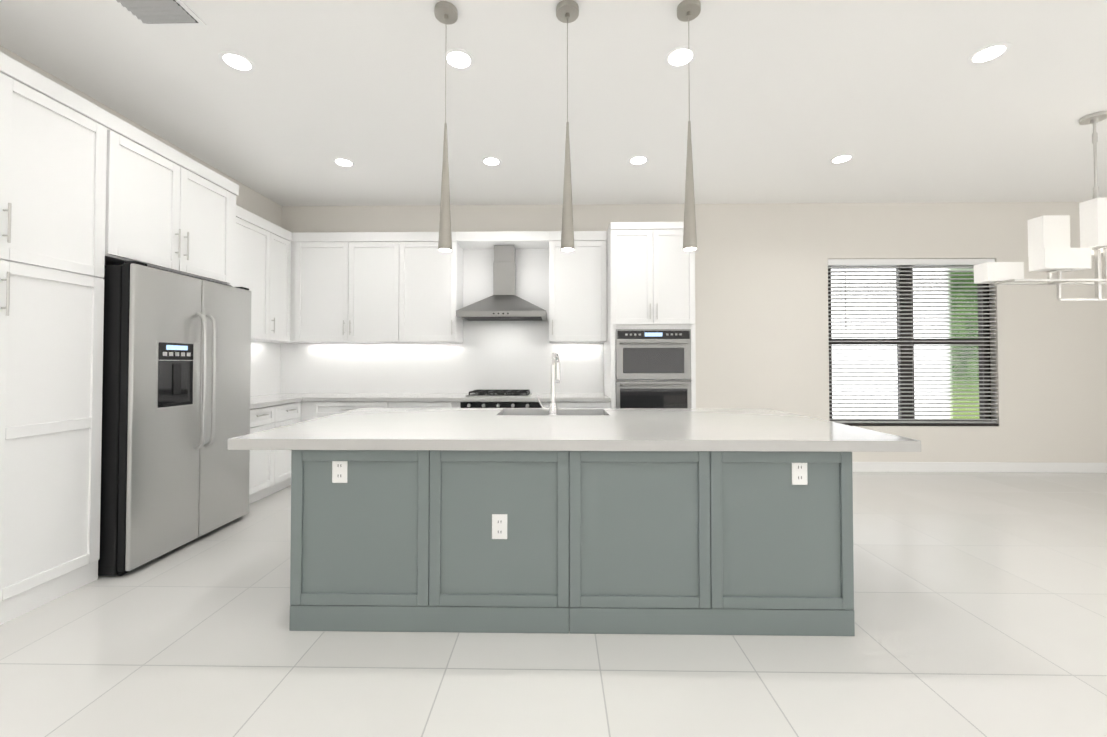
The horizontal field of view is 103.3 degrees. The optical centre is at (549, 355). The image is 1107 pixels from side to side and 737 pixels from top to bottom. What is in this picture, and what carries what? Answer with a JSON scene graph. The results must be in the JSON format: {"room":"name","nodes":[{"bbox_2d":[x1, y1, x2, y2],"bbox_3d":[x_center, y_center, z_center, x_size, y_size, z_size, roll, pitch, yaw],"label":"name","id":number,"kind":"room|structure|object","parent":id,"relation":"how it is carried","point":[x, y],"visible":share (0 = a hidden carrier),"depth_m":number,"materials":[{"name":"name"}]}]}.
{"room":"kitchen","nodes":[
{"label":"kitchen","id":0,"kind":"room"},
{"bbox_2d":[0,45,281,226],"bbox_3d":[-3.326,-0.304,0.061,0.130,3.120,10.250,0,-1,1],"label":"wall","id":1,"kind":"structure","parent":0,"point":[254,202],"depth_m":4.21,"materials":[{"name":"paint"}]},
{"bbox_2d":[112,117,238,286],"bbox_3d":[-2.902,-1.005,3.114,0.616,0.846,1.055,0,-1,1],"label":"upper cabinet","id":2,"kind":"object","parent":1,"relation":"attached to","point":[171,212],"depth_m":3.00,"materials":[{"name":"white paint"}]},
{"bbox_2d":[235,205,290,340],"bbox_3d":[-3.016,-0.765,4.242,0.350,1.203,1.194,0,-1,1],"label":"upper cabinet","id":3,"kind":"object","parent":1,"relation":"attached to","point":[262,247],"depth_m":4.38,"materials":[{"name":"white paint"}]},
{"bbox_2d":[0,472,1106,736],"bbox_3d":[2.100,1.306,0.024,10.980,0.100,10.400,0,-1,1],"label":"floor","id":4,"kind":"structure","parent":0,"point":[980,604],"depth_m":1.87,"materials":[{"name":"tile"}]},
{"bbox_2d":[0,52,115,624],"bbox_3d":[-2.918,-0.078,2.032,0.616,2.736,1.078,0,-1,1],"label":"tall cabinet","id":5,"kind":"object","parent":4,"relation":"on","point":[89,191],"depth_m":2.29,"materials":[{"name":"white paint"}]},
{"bbox_2d":[98,261,250,575],"bbox_3d":[-2.759,0.373,3.077,0.769,1.857,1.008,0,-1,1],"label":"refrigerator","id":6,"kind":"object","parent":4,"relation":"on","point":[176,391],"visible":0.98,"depth_m":2.81,"materials":[{"name":"silver metal"}]},
{"bbox_2d":[249,401,296,503],"bbox_3d":[-2.880,0.894,4.077,0.626,0.860,0.924,0,-1,1],"label":"base cabinet","id":7,"kind":"object","parent":4,"relation":"on","point":[269,470],"depth_m":4.04,"materials":[{"name":"white paint"}]},
{"bbox_2d":[250,397,300,408],"bbox_3d":[-2.868,0.444,4.063,0.651,0.040,0.880,0,-1,1],"label":"countertop","id":8,"kind":"structure","parent":7,"relation":"on","point":[255,402],"depth_m":4.14,"materials":[{"name":"white stone"}]},
{"bbox_2d":[261,393,608,400],"bbox_3d":[-1.276,0.492,4.808,3.812,0.110,0.661,0,-1,1],"label":"countertop","id":9,"kind":"structure","parent":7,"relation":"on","point":[304,396],"depth_m":4.60,"materials":[{"name":"white stone"}]},
{"bbox_2d":[317,401,396,417],"bbox_3d":[-2.002,0.907,4.824,0.871,0.860,0.636,0,-1,1],"label":"base cabinet","id":10,"kind":"object","parent":4,"relation":"on","point":[324,408],"depth_m":4.52,"materials":[{"name":"white paint"}]},
{"bbox_2d":[397,401,456,407],"bbox_3d":[-1.327,0.907,4.814,0.779,0.860,0.636,0,-1,1],"label":"base cabinet","id":11,"kind":"object","parent":4,"relation":"on","point":[400,404],"depth_m":4.50,"materials":[{"name":"white paint"}]},
{"bbox_2d":[457,401,550,407],"bbox_3d":[-0.524,0.907,4.801,1.072,0.860,0.636,0,-1,1],"label":"range","id":12,"kind":"object","parent":4,"relation":"on","point":[460,404],"depth_m":4.49,"materials":[{"name":"black metal"}]},
{"bbox_2d":[289,412,854,635],"bbox_3d":[0.103,0.876,2.696,2.620,0.850,1.320,0,-1,1],"label":"kitchen island","id":13,"kind":"object","parent":4,"relation":"on","point":[551,518],"depth_m":2.04,"materials":[{"name":"grey paint"}]},
{"bbox_2d":[228,416,920,451],"bbox_3d":[0.104,0.422,2.493,3.200,0.050,0.945,0,-1,1],"label":"island countertop","id":14,"kind":"structure","parent":13,"relation":"on","point":[327,433],"depth_m":2.14,"materials":[{"name":"white stone"}]},
{"bbox_2d":[555,401,610,407],"bbox_3d":[0.260,0.906,4.789,0.740,0.860,0.636,0,-1,1],"label":"base cabinet","id":15,"kind":"object","parent":4,"relation":"on","point":[560,404],"depth_m":4.48,"materials":[{"name":"white paint"}]},
{"bbox_2d":[604,222,695,407],"bbox_3d":[1.068,-0.016,4.759,0.869,2.703,0.702,0,-1,1],"label":"tall cabinet","id":16,"kind":"object","parent":4,"relation":"on","point":[650,353],"visible":0.79,"depth_m":4.49,"materials":[{"name":"white paint"}]},
{"bbox_2d":[0,0,1106,205],"bbox_3d":[2.100,-1.914,0.079,10.980,0.100,10.400,0,-1,1],"label":"ceiling","id":17,"kind":"structure","parent":0,"point":[902,101],"depth_m":3.05,"materials":[{"name":"paint"}]},
{"bbox_2d":[114,0,205,26],"bbox_3d":[-2.058,-1.815,2.202,0.340,0.023,0.420,0,-1,1],"label":"ceiling vent","id":18,"kind":"object","parent":17,"relation":"in","point":[146,13],"visible":0.98,"depth_m":2.31,"materials":[{"name":"grey metal"}]},
{"bbox_2d":[218,51,255,71],"bbox_3d":[-1.930,-1.817,2.710,0.190,0.006,0.190,0,-1,1],"label":"recessed light","id":19,"kind":"object","parent":17,"relation":"in","point":[237,61],"visible":1,"depth_m":2.70,"materials":[{"name":"white plastic"}]},
{"bbox_2d":[332,158,354,166],"bbox_3d":[-1.909,-1.794,4.070,0.190,0.006,0.190,0,-1,1],"label":"recessed light","id":20,"kind":"object","parent":17,"relation":"in","point":[343,162],"visible":1,"depth_m":4.06,"materials":[{"name":"white plastic"}]},
{"bbox_2d":[434,1,457,251],"bbox_3d":[-0.545,-1.188,2.304,0.120,1.274,0.120,0,-1,1],"label":"pendant light","id":21,"kind":"object","parent":17,"relation":"hanging from","point":[445,12],"visible":0.98,"depth_m":2.28,"materials":[{"name":"grey metal"}]},
{"bbox_2d":[443,48,474,69],"bbox_3d":[-0.555,-1.817,2.689,0.190,0.006,0.190,0,-1,1],"label":"recessed light","id":22,"kind":"object","parent":17,"relation":"in","point":[457,59],"visible":0.94,"depth_m":2.68,"materials":[{"name":"white plastic"}]},
{"bbox_2d":[481,156,501,165],"bbox_3d":[-0.534,-1.794,4.049,0.190,0.006,0.190,0,-1,1],"label":"recessed light","id":23,"kind":"object","parent":17,"relation":"in","point":[491,161],"visible":1,"depth_m":4.04,"materials":[{"name":"white plastic"}]},
{"bbox_2d":[556,0,578,250],"bbox_3d":[0.096,-1.188,2.294,0.120,1.274,0.120,0,-1,1],"label":"pendant light","id":24,"kind":"object","parent":17,"relation":"hanging from","point":[567,11],"visible":0.98,"depth_m":2.27,"materials":[{"name":"grey metal"}]},
{"bbox_2d":[628,155,648,164],"bbox_3d":[0.821,-1.795,4.028,0.190,0.006,0.190,0,-1,1],"label":"recessed light","id":25,"kind":"object","parent":17,"relation":"in","point":[638,160],"visible":1,"depth_m":4.02,"materials":[{"name":"white plastic"}]},
{"bbox_2d":[664,46,696,67],"bbox_3d":[0.800,-1.818,2.668,0.190,0.006,0.190,0,-1,1],"label":"recessed light","id":26,"kind":"object","parent":17,"relation":"in","point":[676,57],"visible":0.96,"depth_m":2.66,"materials":[{"name":"white plastic"}]},
{"bbox_2d":[677,0,700,250],"bbox_3d":[0.731,-1.188,2.284,0.120,1.274,0.120,0,-1,1],"label":"pendant light","id":27,"kind":"object","parent":17,"relation":"hanging from","point":[688,10],"visible":1,"depth_m":2.26,"materials":[{"name":"grey metal"}]},
{"bbox_2d":[829,154,853,163],"bbox_3d":[2.671,-1.795,3.999,0.190,0.006,0.190,0,-1,1],"label":"recessed light","id":28,"kind":"object","parent":17,"relation":"in","point":[842,158],"visible":1,"depth_m":3.99,"materials":[{"name":"white plastic"}]},
{"bbox_2d":[967,42,1011,64],"bbox_3d":[2.650,-1.818,2.639,0.190,0.006,0.190,0,-1,1],"label":"recessed light","id":29,"kind":"object","parent":17,"relation":"in","point":[989,53],"visible":1,"depth_m":2.63,"materials":[{"name":"white plastic"}]},
{"bbox_2d":[974,111,1106,300],"bbox_3d":[4.125,-1.109,3.310,1.600,1.398,0.270,0,-1,1],"label":"chandelier","id":30,"kind":"object","parent":17,"relation":"hanging from","point":[1050,251],"visible":1,"depth_m":3.28,"materials":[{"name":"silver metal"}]},
{"bbox_2d":[282,202,1106,462],"bbox_3d":[2.179,-0.217,5.175,10.980,3.120,0.150,0,-1,1],"label":"wall","id":31,"kind":"structure","parent":0,"point":[761,309],"depth_m":5.09,"materials":[{"name":"paint"}]},
{"bbox_2d":[299,232,406,342],"bbox_3d":[-2.189,-0.752,4.990,1.210,1.203,0.366,0,-1,1],"label":"upper cabinet","id":32,"kind":"object","parent":31,"relation":"attached to","point":[361,287],"depth_m":4.81,"materials":[{"name":"white paint"}]},
{"bbox_2d":[407,232,466,342],"bbox_3d":[-1.359,-0.753,4.978,0.690,1.203,0.366,0,-1,1],"label":"upper cabinet","id":33,"kind":"object","parent":31,"relation":"attached to","point":[434,276],"depth_m":4.80,"materials":[{"name":"white paint"}]},
{"bbox_2d":[456,245,546,320],"bbox_3d":[-0.510,-0.828,4.896,0.960,0.840,0.475,0,-1,1],"label":"range hood","id":34,"kind":"object","parent":31,"relation":"attached to","point":[503,302],"visible":1,"depth_m":4.84,"materials":[{"name":"silver metal"}]},
{"bbox_2d":[547,231,606,342],"bbox_3d":[0.316,-0.753,4.950,0.632,1.203,0.370,0,-1,1],"label":"upper cabinet","id":35,"kind":"object","parent":31,"relation":"attached to","point":[577,278],"depth_m":4.78,"materials":[{"name":"white paint"}]},
{"bbox_2d":[828,259,998,425],"bbox_3d":[4.212,-0.155,5.138,1.930,1.942,0.149,0,-1,1],"label":"window unit","id":36,"kind":"structure","parent":31,"relation":"in","point":[909,342],"depth_m":5.15,"materials":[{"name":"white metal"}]},
{"bbox_2d":[852,462,1106,472],"bbox_3d":[4.528,1.283,5.031,6.020,0.115,0.014,0,-1,1],"label":"baseboard","id":37,"kind":"structure","parent":31,"relation":"attached to","point":[1028,467],"depth_m":5.02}
]}

